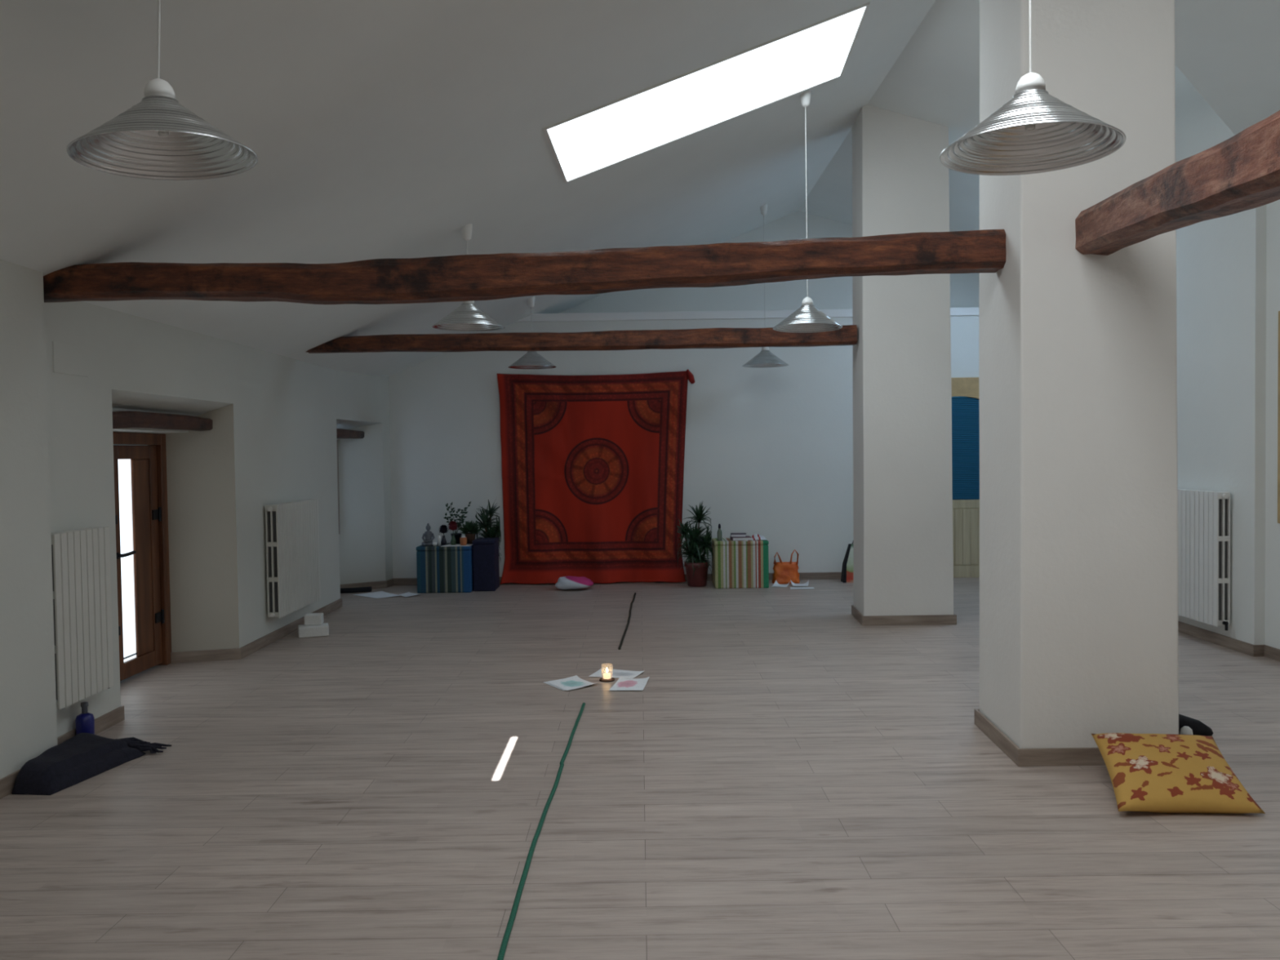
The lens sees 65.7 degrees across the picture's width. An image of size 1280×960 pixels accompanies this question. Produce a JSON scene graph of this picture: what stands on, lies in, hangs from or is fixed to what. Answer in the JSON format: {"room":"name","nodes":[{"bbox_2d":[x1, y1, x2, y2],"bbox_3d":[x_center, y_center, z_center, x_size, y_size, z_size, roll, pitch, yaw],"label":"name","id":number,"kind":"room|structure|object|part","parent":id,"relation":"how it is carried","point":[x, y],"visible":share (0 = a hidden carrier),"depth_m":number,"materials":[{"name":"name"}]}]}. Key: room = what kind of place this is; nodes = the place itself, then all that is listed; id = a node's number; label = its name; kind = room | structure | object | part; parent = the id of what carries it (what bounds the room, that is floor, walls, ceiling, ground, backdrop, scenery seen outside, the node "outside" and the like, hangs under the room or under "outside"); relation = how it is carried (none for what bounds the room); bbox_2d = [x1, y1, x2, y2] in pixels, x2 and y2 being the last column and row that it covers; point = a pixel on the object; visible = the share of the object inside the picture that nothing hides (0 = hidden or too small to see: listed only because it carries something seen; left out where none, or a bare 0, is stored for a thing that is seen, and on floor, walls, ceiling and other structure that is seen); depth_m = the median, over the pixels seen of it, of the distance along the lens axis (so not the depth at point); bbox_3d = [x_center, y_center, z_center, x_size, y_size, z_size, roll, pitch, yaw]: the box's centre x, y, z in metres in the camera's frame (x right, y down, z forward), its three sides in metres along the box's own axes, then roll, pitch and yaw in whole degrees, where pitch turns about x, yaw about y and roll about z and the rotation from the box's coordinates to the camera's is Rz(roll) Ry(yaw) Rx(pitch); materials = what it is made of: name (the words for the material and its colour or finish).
{"room":"exercise studio","nodes":[
{"label":"exercise studio","id":0,"kind":"room"},
{"bbox_2d":[0,259,392,778],"bbox_3d":[-3.380,0.062,4.777,1.040,2.700,15.150,-1,2,0],"label":"wall","id":1,"kind":"structure","parent":0,"point":[272,439],"depth_m":6.80,"materials":[{"name":"paint"}]},
{"bbox_2d":[0,705,124,799],"bbox_3d":[-2.880,1.453,1.662,0.562,0.081,8.427,-1,2,-4],"label":"baseboard","id":2,"kind":"structure","parent":1,"relation":"attached to","point":[109,719],"depth_m":5.40,"materials":[{"name":"brown wood"}]},
{"bbox_2d":[52,341,88,377],"bbox_3d":[-3.009,-0.636,5.243,0.008,0.160,0.320,-1,2,0],"label":"access panel","id":3,"kind":"object","parent":1,"relation":"attached to","point":[68,359],"visible":1,"depth_m":5.23,"materials":[{"name":"paint"}]},
{"bbox_2d":[50,526,113,710],"bbox_3d":[-2.945,0.706,5.168,0.140,0.890,0.547,-1,2,0],"label":"radiator","id":4,"kind":"object","parent":1,"relation":"attached to","point":[81,557],"visible":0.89,"depth_m":5.11,"materials":[{"name":"white metal"}]},
{"bbox_2d":[112,431,171,680],"bbox_3d":[-3.481,0.525,6.536,0.124,1.680,1.440,-1,2,0],"label":"door","id":5,"kind":"structure","parent":1,"relation":"in","point":[140,483],"depth_m":6.93,"materials":[{"name":"brown wood"}]},
{"bbox_3d":[-3.446,0.501,6.650,0.054,0.044,0.173,-1,2,0],"label":"handle","id":6,"kind":"part","parent":5,"relation":"part of","materials":[{"name":"black metal"}]},
{"bbox_3d":[-3.501,0.544,6.744,0.008,1.370,0.205,-1,2,0],"label":"glass pane","id":7,"kind":"part","parent":5,"relation":"part of","materials":[{"name":"white glass"}]},
{"bbox_3d":[-3.501,0.538,6.959,0.040,1.370,0.225,-1,2,0],"label":"wood panel","id":8,"kind":"part","parent":5,"relation":"part of","materials":[{"name":"wood"}]},
{"bbox_2d":[112,410,212,431],"bbox_3d":[-3.197,-0.370,6.431,0.113,0.139,1.780,-1,2,0],"label":"lintel beam","id":9,"kind":"structure","parent":1,"relation":"attached to","point":[126,419],"depth_m":6.49,"materials":[{"name":"brown wood"}]},
{"bbox_2d":[170,598,342,663],"bbox_3d":[-3.221,1.261,8.621,0.504,0.081,2.750,-1,2,0],"label":"baseboard","id":10,"kind":"structure","parent":1,"relation":"attached to","point":[251,647],"depth_m":7.45,"materials":[{"name":"brown wood"}]},
{"bbox_2d":[265,498,320,617],"bbox_3d":[-2.946,0.637,8.383,0.140,0.905,1.046,-1,2,0],"label":"radiator","id":11,"kind":"object","parent":1,"relation":"attached to","point":[291,528],"visible":1,"depth_m":8.21,"materials":[{"name":"white metal"}]},
{"bbox_2d":[337,440,339,533],"bbox_3d":[-3.395,0.103,10.448,0.148,1.060,0.985,-1,2,0],"label":"window","id":12,"kind":"structure","parent":1,"relation":"in","point":[337,440],"depth_m":10.92,"materials":[{"name":"brown wood"}]},
{"bbox_2d":[336,428,364,439],"bbox_3d":[-3.127,-0.481,10.424,0.104,0.105,1.370,-1,2,0],"label":"lintel beam","id":13,"kind":"structure","parent":1,"relation":"attached to","point":[340,433],"depth_m":10.49,"materials":[{"name":"brown wood"}]},
{"bbox_2d":[340,577,393,589],"bbox_3d":[-3.251,1.200,10.781,0.361,0.081,1.556,0,2,22],"label":"baseboard","id":14,"kind":"structure","parent":1,"relation":"attached to","point":[384,584],"depth_m":11.16,"materials":[{"name":"brown wood"}]},
{"bbox_2d":[0,577,1279,959],"bbox_3d":[0.570,1.417,4.817,8.900,0.120,15.350,-1,2,0],"label":"floor","id":15,"kind":"structure","parent":0,"point":[788,776],"depth_m":4.14,"materials":[{"name":"grey wood"}]},
{"bbox_2d":[75,702,94,734],"bbox_3d":[-2.924,1.282,5.227,0.088,0.223,0.088,-1,2,0],"label":"bottle","id":16,"kind":"object","parent":15,"relation":"on","point":[85,721],"visible":0.68,"depth_m":5.20,"materials":[{"name":"blue glass"}]},
{"bbox_2d":[11,732,171,795],"bbox_3d":[-2.669,1.339,4.829,0.487,0.123,0.780,-1,2,0],"label":"blanket","id":17,"kind":"object","parent":15,"relation":"on","point":[82,757],"visible":1,"depth_m":4.69,"materials":[{"name":"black fabric"}]},
{"bbox_2d":[297,622,328,638],"bbox_3d":[-2.738,1.261,8.318,0.240,0.085,0.170,-1,2,-20],"label":"foam block","id":18,"kind":"object","parent":15,"relation":"on","point":[304,631],"visible":0.98,"depth_m":8.25,"materials":[{"name":"white plastic"}]},
{"bbox_2d":[304,613,324,625],"bbox_3d":[-2.749,1.173,8.365,0.140,0.085,0.120,-1,2,-9],"label":"foam block","id":19,"kind":"object","parent":18,"relation":"on","point":[310,619],"visible":1,"depth_m":8.31,"materials":[{"name":"white plastic"}]},
{"bbox_2d":[340,586,372,593],"bbox_3d":[-3.121,1.207,10.880,0.352,0.056,0.070,-1,2,-17],"label":"rolled mat","id":20,"kind":"object","parent":15,"relation":"on","point":[344,590],"visible":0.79,"depth_m":10.86,"materials":[{"name":"black rubber"}]},
{"bbox_2d":[352,591,399,598],"bbox_3d":[-2.808,1.230,10.628,0.334,0.010,0.506,-2,2,-43],"label":"paper sheet","id":21,"kind":"object","parent":15,"relation":"on","point":[380,594],"visible":1,"depth_m":10.66,"materials":[{"name":"white paper"}]},
{"bbox_2d":[399,591,420,596],"bbox_3d":[-2.481,1.221,10.584,0.209,0.010,0.261,0,2,32],"label":"paper sheet","id":22,"kind":"object","parent":15,"relation":"on","point":[406,594],"visible":1,"depth_m":10.61,"materials":[{"name":"white paper"}]},
{"bbox_2d":[416,542,473,593],"bbox_3d":[-2.132,0.968,10.981,0.591,0.505,0.446,-1,2,0],"label":"pouf","id":23,"kind":"object","parent":15,"relation":"on","point":[448,569],"visible":0.76,"depth_m":10.76,"materials":[{"name":"blue fabric"}]},
{"bbox_2d":[422,523,434,546],"bbox_3d":[-2.317,0.597,10.848,0.143,0.250,0.115,-1,2,0],"label":"statue","id":24,"kind":"object","parent":23,"relation":"on","point":[428,535],"visible":1,"depth_m":10.84,"materials":[{"name":"grey stone"}]},
{"bbox_3d":[-2.351,0.632,10.835,0.043,0.099,0.077,-2,2,-37],"label":"arm","id":25,"kind":"part","parent":24,"relation":"part of","materials":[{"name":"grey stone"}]},
{"bbox_3d":[-2.282,0.631,10.835,0.043,0.099,0.077,0,2,37],"label":"arm","id":26,"kind":"part","parent":24,"relation":"part of","materials":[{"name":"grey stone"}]},
{"bbox_2d":[437,534,440,546],"bbox_3d":[-2.196,0.652,10.852,0.032,0.135,0.032,-1,2,0],"label":"bottle","id":27,"kind":"object","parent":23,"relation":"on","point":[438,537],"visible":1,"depth_m":10.84,"materials":[{"name":"glass"}]},
{"bbox_2d":[438,524,448,545],"bbox_3d":[-2.152,0.600,10.871,0.107,0.221,0.108,0,2,23],"label":"flower vase","id":28,"kind":"object","parent":23,"relation":"on","point":[443,529],"visible":1,"depth_m":10.85,"materials":[{"name":"black glass"}]},
{"bbox_3d":[-2.135,0.738,10.974,0.591,0.044,0.446,-1,2,0],"label":"lid","id":29,"kind":"part","parent":23,"relation":"part of","materials":[{"name":"blue fabric"}]},
{"bbox_2d":[440,543,472,546],"bbox_3d":[-1.995,0.714,10.864,0.330,0.005,0.220,-1,2,0],"label":"sheet","id":30,"kind":"object","parent":23,"relation":"on","point":[468,544],"visible":0.79,"depth_m":10.79,"materials":[{"name":"paper"}]},
{"bbox_2d":[447,520,457,545],"bbox_3d":[-2.047,0.578,10.870,0.119,0.262,0.119,0,2,23],"label":"flower vase","id":31,"kind":"object","parent":30,"relation":"on","point":[452,526],"visible":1,"depth_m":10.85,"materials":[{"name":"green glass"}]},
{"bbox_2d":[459,535,466,545],"bbox_3d":[-1.926,0.658,10.822,0.076,0.106,0.076,-1,2,0],"label":"candle holder","id":32,"kind":"object","parent":30,"relation":"on","point":[463,540],"visible":1,"depth_m":10.79,"materials":[{"name":"orange glass"}]},
{"bbox_2d":[443,501,471,543],"bbox_3d":[-2.036,0.474,11.074,0.332,0.475,0.130,-1,2,0],"label":"leafy plant","id":33,"kind":"object","parent":23,"relation":"on","point":[457,535],"visible":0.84,"depth_m":11.07,"materials":[{"name":"green plant"}]},
{"bbox_3d":[-2.051,0.654,11.082,0.124,0.115,0.124,-1,2,0],"label":"pot","id":34,"kind":"part","parent":33,"relation":"part of","materials":[{"name":"black ceramic"}]},
{"bbox_2d":[458,520,482,543],"bbox_3d":[-1.884,0.576,11.053,0.287,0.268,0.284,-1,2,0],"label":"potted fern","id":35,"kind":"object","parent":23,"relation":"on","point":[470,530],"visible":0.98,"depth_m":11.02,"materials":[{"name":"green plant"}]},
{"bbox_2d":[465,533,475,543],"bbox_3d":[-1.891,0.652,11.062,0.124,0.115,0.124,-1,2,0],"label":"pot","id":36,"kind":"object","parent":35,"relation":"attached to","point":[470,536],"depth_m":11.02,"materials":[{"name":"brown ceramic"}]},
{"bbox_2d":[471,537,499,591],"bbox_3d":[-1.707,0.934,11.010,0.246,0.560,0.346,-1,2,0],"label":"pouf","id":37,"kind":"object","parent":15,"relation":"on","point":[485,550],"visible":1,"depth_m":10.84,"materials":[{"name":"fabric"}]},
{"bbox_3d":[-1.711,0.676,11.003,0.246,0.044,0.346,-1,2,0],"label":"lid","id":38,"kind":"part","parent":37,"relation":"part of","materials":[{"name":"blue fabric"}]},
{"bbox_2d":[475,499,501,564],"bbox_3d":[-1.717,0.699,11.274,0.276,1.015,0.195,-1,2,0],"label":"dracaena","id":39,"kind":"object","parent":15,"relation":"on","point":[486,522],"visible":0.57,"depth_m":11.20,"materials":[{"name":"plant"}]},
{"bbox_2d":[497,702,585,959],"bbox_3d":[-0.385,1.385,4.023,0.055,0.014,3.766,-1,2,1],"label":"rope","id":40,"kind":"object","parent":15,"relation":"on","point":[512,917],"visible":1,"depth_m":3.70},
{"bbox_2d":[543,679,593,690],"bbox_3d":[-0.469,1.323,6.440,0.335,0.001,0.370,-1,2,0],"label":"paper sheet","id":41,"kind":"object","parent":15,"relation":"on","point":[546,682],"visible":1,"depth_m":6.41,"materials":[{"name":"white paper"}]},
{"bbox_2d":[546,675,594,690],"bbox_3d":[-0.440,1.312,6.423,0.238,0.014,0.282,-2,2,-34],"label":"paper sheet","id":42,"kind":"object","parent":41,"relation":"on","point":[575,682],"visible":1,"depth_m":6.44,"materials":[{"name":"white paper"}]},
{"bbox_2d":[555,576,593,589],"bbox_3d":[-0.719,1.126,10.896,0.422,0.148,0.320,-1,2,0],"label":"round cushion","id":43,"kind":"object","parent":15,"relation":"on","point":[565,582],"visible":1,"depth_m":10.77,"materials":[{"name":"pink fabric"}]},
{"bbox_2d":[599,666,614,682],"bbox_3d":[-0.217,1.266,6.528,0.100,0.104,0.100,-1,2,0],"label":"candle holder","id":44,"kind":"object","parent":15,"relation":"on","point":[606,677],"visible":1,"depth_m":6.51,"materials":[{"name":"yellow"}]},
{"bbox_2d":[603,666,610,679],"bbox_3d":[-0.217,1.268,6.528,0.048,0.074,0.048,-1,2,0],"label":"candle","id":45,"kind":"object","parent":44,"relation":"on","point":[606,675],"depth_m":6.52,"materials":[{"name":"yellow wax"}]},
{"bbox_2d":[588,666,644,678],"bbox_3d":[-0.152,1.305,6.705,0.317,0.010,0.262,0,2,21],"label":"paper sheet","id":46,"kind":"object","parent":15,"relation":"on","point":[618,673],"visible":0.9,"depth_m":6.71,"materials":[{"name":"white paper"}]},
{"bbox_2d":[617,592,635,649],"bbox_3d":[-0.099,1.240,9.013,0.041,0.015,2.952,-1,2,2],"label":"rope","id":47,"kind":"object","parent":15,"relation":"on","point":[634,595],"visible":1,"depth_m":8.58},
{"bbox_2d":[608,676,648,690],"bbox_3d":[-0.068,1.308,6.384,0.215,0.014,0.344,-1,2,8],"label":"paper sheet","id":48,"kind":"object","parent":15,"relation":"on","point":[622,684],"visible":1,"depth_m":6.38,"materials":[{"name":"white paper"}]},
{"bbox_2d":[676,501,712,586],"bbox_3d":[0.609,0.707,11.032,0.385,0.948,0.386,-1,2,0],"label":"dracaena","id":49,"kind":"object","parent":15,"relation":"on","point":[696,566],"visible":1,"depth_m":10.99,"materials":[{"name":"plant"}]},
{"bbox_2d":[684,560,709,586],"bbox_3d":[0.635,1.045,11.054,0.281,0.270,0.281,-1,2,0],"label":"pot","id":50,"kind":"object","parent":49,"relation":"attached to","point":[696,573],"depth_m":10.95,"materials":[{"name":"red ceramic"}]},
{"bbox_2d":[711,537,768,588],"bbox_3d":[1.108,0.917,11.011,0.591,0.515,0.446,-1,2,0],"label":"storage box","id":51,"kind":"object","parent":15,"relation":"on","point":[741,564],"visible":0.9,"depth_m":10.79,"materials":[{"name":"fabric"}]},
{"bbox_2d":[717,524,722,541],"bbox_3d":[0.873,0.573,10.881,0.054,0.187,0.054,-1,2,0],"label":"glass bottle","id":52,"kind":"object","parent":51,"relation":"on","point":[719,531],"visible":1,"depth_m":10.86,"materials":[{"name":"grey"}]},
{"bbox_2d":[729,535,751,541],"bbox_3d":[1.109,0.643,10.923,0.210,0.038,0.170,-1,2,-5],"label":"book","id":53,"kind":"object","parent":51,"relation":"on","point":[748,538],"visible":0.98,"depth_m":10.84,"materials":[{"name":"white paper"}]},
{"bbox_2d":[730,533,746,537],"bbox_3d":[1.084,0.607,10.922,0.170,0.034,0.140,-1,2,6],"label":"book","id":54,"kind":"object","parent":53,"relation":"on","point":[732,535],"visible":1,"depth_m":10.86,"materials":[{"name":"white paper"}]},
{"bbox_3d":[1.105,0.681,11.004,0.591,0.044,0.446,-1,2,0],"label":"lid","id":55,"kind":"part","parent":51,"relation":"part of","materials":[{"name":"fabric"}]},
{"bbox_2d":[751,533,766,540],"bbox_3d":[1.299,0.624,10.953,0.170,0.062,0.220,-1,2,0],"label":"crumpled paper","id":56,"kind":"object","parent":51,"relation":"on","point":[755,536],"visible":0.97,"depth_m":10.88,"materials":[{"name":"white paper"}]},
{"bbox_2d":[771,580,790,586],"bbox_3d":[1.551,1.141,10.938,0.171,0.050,0.197,0,2,21],"label":"paper sheet","id":57,"kind":"object","parent":15,"relation":"on","point":[775,584],"visible":1,"depth_m":10.94,"materials":[{"name":"white paper"}]},
{"bbox_2d":[771,549,799,583],"bbox_3d":[1.644,0.972,11.182,0.325,0.378,0.157,-1,2,-3],"label":"handbag","id":58,"kind":"object","parent":15,"relation":"on","point":[784,571],"visible":0.99,"depth_m":11.14,"materials":[{"name":"orange leather"}]},
{"bbox_3d":[1.554,0.878,11.167,0.102,0.138,0.072,-1,2,-3],"label":"handle","id":59,"kind":"part","parent":58,"relation":"part of","materials":[{"name":"orange leather"}]},
{"bbox_3d":[1.736,0.862,11.175,0.103,0.161,0.073,-1,2,-3],"label":"handle","id":60,"kind":"part","parent":58,"relation":"part of","materials":[{"name":"orange leather"}]},
{"bbox_2d":[790,579,808,586],"bbox_3d":[1.758,1.133,10.946,0.204,0.050,0.186,0,2,11],"label":"paper sheet","id":61,"kind":"object","parent":15,"relation":"on","point":[807,582],"visible":1,"depth_m":10.95,"materials":[{"name":"white paper"}]},
{"bbox_2d":[790,586,813,589],"bbox_3d":[1.752,1.169,10.728,0.270,0.001,0.140,-1,2,0],"label":"paper sheet","id":62,"kind":"object","parent":15,"relation":"on","point":[791,588],"visible":1,"depth_m":10.73,"materials":[{"name":"white paper"}]},
{"bbox_2d":[840,541,853,582],"bbox_3d":[2.465,0.882,11.199,0.375,0.534,0.162,-1,2,0],"label":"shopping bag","id":63,"kind":"object","parent":15,"relation":"on","point":[846,576],"visible":0.39,"depth_m":11.13,"materials":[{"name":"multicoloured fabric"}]},
{"bbox_2d":[851,104,956,626],"bbox_3d":[2.253,-0.986,8.659,0.802,4.419,0.622,-1,2,0],"label":"column","id":64,"kind":"structure","parent":15,"relation":"on","point":[903,548],"depth_m":8.38,"materials":[{"name":"paint"}]},
{"bbox_3d":[2.284,1.181,8.721,0.802,0.081,0.622,-1,2,0],"label":"skirting","id":65,"kind":"part","parent":64,"relation":"part of","materials":[{"name":"brown wood"}]},
{"bbox_2d":[973,0,1178,766],"bbox_3d":[2.135,-0.884,4.955,0.786,4.427,0.733,-1,2,0],"label":"column","id":66,"kind":"structure","parent":15,"relation":"on","point":[1077,352],"depth_m":4.64,"materials":[{"name":"paint"}]},
{"bbox_2d":[43,229,1006,304],"bbox_3d":[-0.630,-1.045,4.923,4.830,0.308,0.202,-1,2,0],"label":"roof beam","id":67,"kind":"structure","parent":66,"relation":"attached to","point":[487,277],"depth_m":4.83,"materials":[{"name":"brown wood"}]},
{"bbox_3d":[2.165,1.287,5.017,0.786,0.081,0.733,-1,2,0],"label":"skirting","id":68,"kind":"part","parent":66,"relation":"part of","materials":[{"name":"brown wood"}]},
{"bbox_2d":[1075,110,1279,255],"bbox_3d":[2.059,-0.978,0.976,0.239,0.342,7.268,-1,2,1],"label":"roof beam","id":69,"kind":"structure","parent":66,"relation":"attached to","point":[1241,172],"depth_m":3.61,"materials":[{"name":"brown wood"}]},
{"bbox_2d":[1090,733,1265,813],"bbox_3d":[2.270,1.248,4.253,0.695,0.195,0.570,-1,2,0],"label":"floral cushion","id":70,"kind":"object","parent":15,"relation":"on","point":[1165,773],"visible":1,"depth_m":4.14,"materials":[{"name":"yellow fabric"}]},
{"bbox_2d":[1178,714,1213,736],"bbox_3d":[2.758,1.251,5.096,0.340,0.134,0.185,-1,2,0],"label":"bag","id":71,"kind":"object","parent":15,"relation":"on","point":[1187,725],"visible":0.42,"depth_m":5.07,"materials":[{"name":"fabric"}]},
{"bbox_2d":[0,0,1279,376],"bbox_3d":[0.520,-2.123,4.667,9.000,3.034,15.250,-1,2,0],"label":"ceiling","id":72,"kind":"structure","parent":0,"point":[375,129],"depth_m":5.29,"materials":[{"name":"paint"}]},
{"bbox_2d":[66,0,257,180],"bbox_3d":[-1.393,-1.267,2.895,0.504,0.678,0.505,-1,2,-18],"label":"pendant lamp","id":73,"kind":"object","parent":72,"relation":"hanging from","point":[157,138],"visible":1,"depth_m":2.97,"materials":[{"name":"silver metal"}]},
{"bbox_3d":[-1.401,-1.361,2.890,0.021,0.386,0.007,-1,2,-18],"label":"cord","id":74,"kind":"part","parent":73,"relation":"part of","materials":[{"name":"white plastic"}]},
{"bbox_3d":[-1.394,-1.025,2.900,0.506,0.162,0.506,-4,3,0],"label":"lamp shade","id":75,"kind":"part","parent":73,"relation":"part of","materials":[{"name":"silver metal"}]},
{"bbox_2d":[157,130,168,136],"bbox_3d":[-1.396,-1.053,2.899,0.032,0.090,0.032,-4,3,0],"label":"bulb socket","id":76,"kind":"object","parent":73,"relation":"attached to","point":[161,133],"depth_m":2.89,"materials":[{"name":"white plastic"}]},
{"bbox_2d":[431,223,504,331],"bbox_3d":[-1.210,-1.433,6.962,0.505,0.733,0.505,1,2,43],"label":"pendant lamp","id":77,"kind":"object","parent":72,"relation":"hanging from","point":[468,317],"visible":0.99,"depth_m":6.91,"materials":[{"name":"silver metal"}]},
{"bbox_3d":[-1.205,-1.152,6.968,0.506,0.162,0.506,-2,3,-34],"label":"lamp shade","id":78,"kind":"part","parent":77,"relation":"part of","materials":[{"name":"silver metal"}]},
{"bbox_2d":[507,296,556,368],"bbox_3d":[-1.137,-1.556,10.410,0.505,0.744,0.505,-1,2,-21],"label":"pendant lamp","id":79,"kind":"object","parent":72,"relation":"hanging from","point":[531,359],"visible":0.96,"depth_m":10.34,"materials":[{"name":"silver metal"}]},
{"bbox_3d":[-1.133,-1.266,10.418,0.506,0.162,0.506,0,2,21],"label":"lamp shade","id":80,"kind":"part","parent":79,"relation":"part of","materials":[{"name":"silver metal"}]},
{"bbox_2d":[305,324,857,353],"bbox_3d":[-0.547,-1.219,8.629,4.840,0.185,0.172,-1,2,0],"label":"roof beam","id":81,"kind":"structure","parent":72,"relation":"attached to","point":[701,338],"depth_m":8.55,"materials":[{"name":"brown wood"}]},
{"bbox_2d":[542,1,870,183],"bbox_3d":[0.449,-2.468,6.418,2.188,0.851,1.207,-1,2,-7],"label":"window","id":82,"kind":"structure","parent":72,"relation":"attached to","point":[818,53],"depth_m":6.32,"materials":[{"name":"white glass"}]},
{"bbox_2d":[742,204,788,367],"bbox_3d":[1.355,-2.123,10.795,0.505,1.754,0.505,-2,2,-33],"label":"pendant lamp","id":83,"kind":"object","parent":72,"relation":"hanging from","point":[765,358],"visible":0.98,"depth_m":10.74,"materials":[{"name":"silver metal"}]},
{"bbox_3d":[1.354,-2.209,10.793,0.006,1.477,0.006,-1,2,-18],"label":"cord","id":84,"kind":"part","parent":83,"relation":"part of","materials":[{"name":"white plastic"}]},
{"bbox_3d":[1.367,-1.327,10.817,0.506,0.162,0.506,-1,2,4],"label":"lamp shade","id":85,"kind":"part","parent":83,"relation":"part of","materials":[{"name":"silver metal"}]},
{"bbox_2d":[773,89,842,333],"bbox_3d":[1.216,-1.974,7.248,0.505,1.731,0.505,-2,2,-39],"label":"pendant lamp","id":86,"kind":"object","parent":72,"relation":"hanging from","point":[807,318],"visible":1,"depth_m":7.22,"materials":[{"name":"silver metal"}]},
{"bbox_3d":[1.216,-2.063,7.247,0.007,1.448,0.041,0,1,38],"label":"cord","id":87,"kind":"part","parent":86,"relation":"part of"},
{"bbox_3d":[1.227,-1.195,7.271,0.506,0.162,0.506,0,1,38],"label":"lamp shade","id":88,"kind":"part","parent":86,"relation":"part of","materials":[{"name":"silver metal"}]},
{"bbox_2d":[939,0,1125,175],"bbox_3d":[1.130,-1.818,2.880,0.505,1.720,0.505,-1,2,-20],"label":"pendant lamp","id":89,"kind":"object","parent":72,"relation":"hanging from","point":[1035,131],"visible":1,"depth_m":2.98,"materials":[{"name":"silver metal"}]},
{"bbox_2d":[1024,124,1035,129],"bbox_3d":[1.142,-1.071,2.902,0.032,0.090,0.032,0,1,-17],"label":"bulb socket","id":90,"kind":"object","parent":89,"relation":"attached to","point":[1031,126],"depth_m":2.89,"materials":[{"name":"white plastic"}]},
{"bbox_3d":[1.130,-1.907,2.878,0.010,1.440,0.007,-1,2,-17],"label":"cord","id":91,"kind":"part","parent":89,"relation":"part of","materials":[{"name":"white plastic"}]},
{"bbox_3d":[1.142,-1.043,2.902,0.506,0.162,0.506,0,1,-17],"label":"lamp shade","id":92,"kind":"part","parent":89,"relation":"part of","materials":[{"name":"silver metal"}]},
{"bbox_2d":[388,210,979,577],"bbox_3d":[0.882,-1.297,11.829,8.200,4.900,0.880,-1,2,0],"label":"wall","id":93,"kind":"structure","parent":0,"point":[769,451],"depth_m":11.42,"materials":[{"name":"white paint"}]},
{"bbox_2d":[497,368,694,584],"bbox_3d":[-0.488,-0.038,11.331,2.265,2.430,0.155,-1,2,0],"label":"tapestry","id":94,"kind":"object","parent":93,"relation":"attached to","point":[593,466],"visible":0.99,"depth_m":11.37,"materials":[{"name":"red fabric"}]},
{"bbox_2d":[393,572,841,585],"bbox_3d":[0.156,1.134,11.450,6.000,0.081,0.014,-1,2,0],"label":"baseboard","id":95,"kind":"structure","parent":93,"relation":"attached to","point":[803,575],"depth_m":11.44,"materials":[{"name":"brown wood"}]},
{"bbox_2d":[516,307,978,321],"bbox_3d":[0.974,-1.899,11.677,8.000,0.090,0.650,-1,2,0],"label":"trim","id":96,"kind":"structure","parent":93,"relation":"attached to","point":[953,311],"depth_m":11.35,"materials":[{"name":"paint"}]},
{"bbox_2d":[951,377,979,577],"bbox_3d":[3.660,-0.023,11.400,0.980,2.300,0.050,-1,2,0],"label":"door","id":97,"kind":"structure","parent":93,"relation":"in","point":[965,390],"depth_m":11.40,"materials":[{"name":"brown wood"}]},
{"bbox_3d":[3.660,-0.023,11.400,0.980,2.300,0.050,-1,2,0],"label":"frame","id":98,"kind":"part","parent":97,"relation":"part of","materials":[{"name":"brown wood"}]},
{"bbox_3d":[3.655,-0.366,11.412,0.800,1.185,0.004,-1,2,0],"label":"glass pane","id":99,"kind":"part","parent":97,"relation":"part of","materials":[{"name":"blue glass"}]},
{"bbox_2d":[951,397,979,499],"bbox_3d":[3.655,-0.360,11.394,0.770,1.172,0.023,-1,2,0],"label":"blind","id":100,"kind":"object","parent":97,"relation":"attached to","point":[965,411],"depth_m":11.39,"materials":[{"name":"blue fabric"}]},
{"bbox_3d":[3.670,0.677,11.427,0.800,0.900,0.027,-1,2,0],"label":"panel","id":101,"kind":"part","parent":97,"relation":"part of","materials":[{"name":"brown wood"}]},
{"bbox_2d":[1174,63,1279,648],"bbox_3d":[4.638,-1.249,4.744,0.690,5.100,15.150,-1,2,0],"label":"wall","id":102,"kind":"structure","parent":0,"point":[1228,267],"depth_m":7.18,"materials":[{"name":"white paint"}]},
{"bbox_2d":[1177,488,1230,630],"bbox_3d":[4.274,0.577,7.651,0.140,1.005,0.934,-1,2,0],"label":"radiator","id":103,"kind":"object","parent":102,"relation":"attached to","point":[1203,516],"visible":0.76,"depth_m":7.39,"materials":[{"name":"white metal"}]},
{"bbox_2d":[1177,621,1279,661],"bbox_3d":[4.359,1.273,4.449,0.089,0.081,14.020,-1,2,0],"label":"baseboard","id":104,"kind":"structure","parent":102,"relation":"attached to","point":[1265,651],"depth_m":7.24,"materials":[{"name":"brown wood"}]},
{"bbox_2d":[1277,311,1279,523],"bbox_3d":[4.425,-0.415,6.322,0.120,1.450,0.940,-1,2,0],"label":"window","id":105,"kind":"structure","parent":102,"relation":"in","point":[1278,370],"depth_m":6.78,"materials":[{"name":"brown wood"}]}
]}

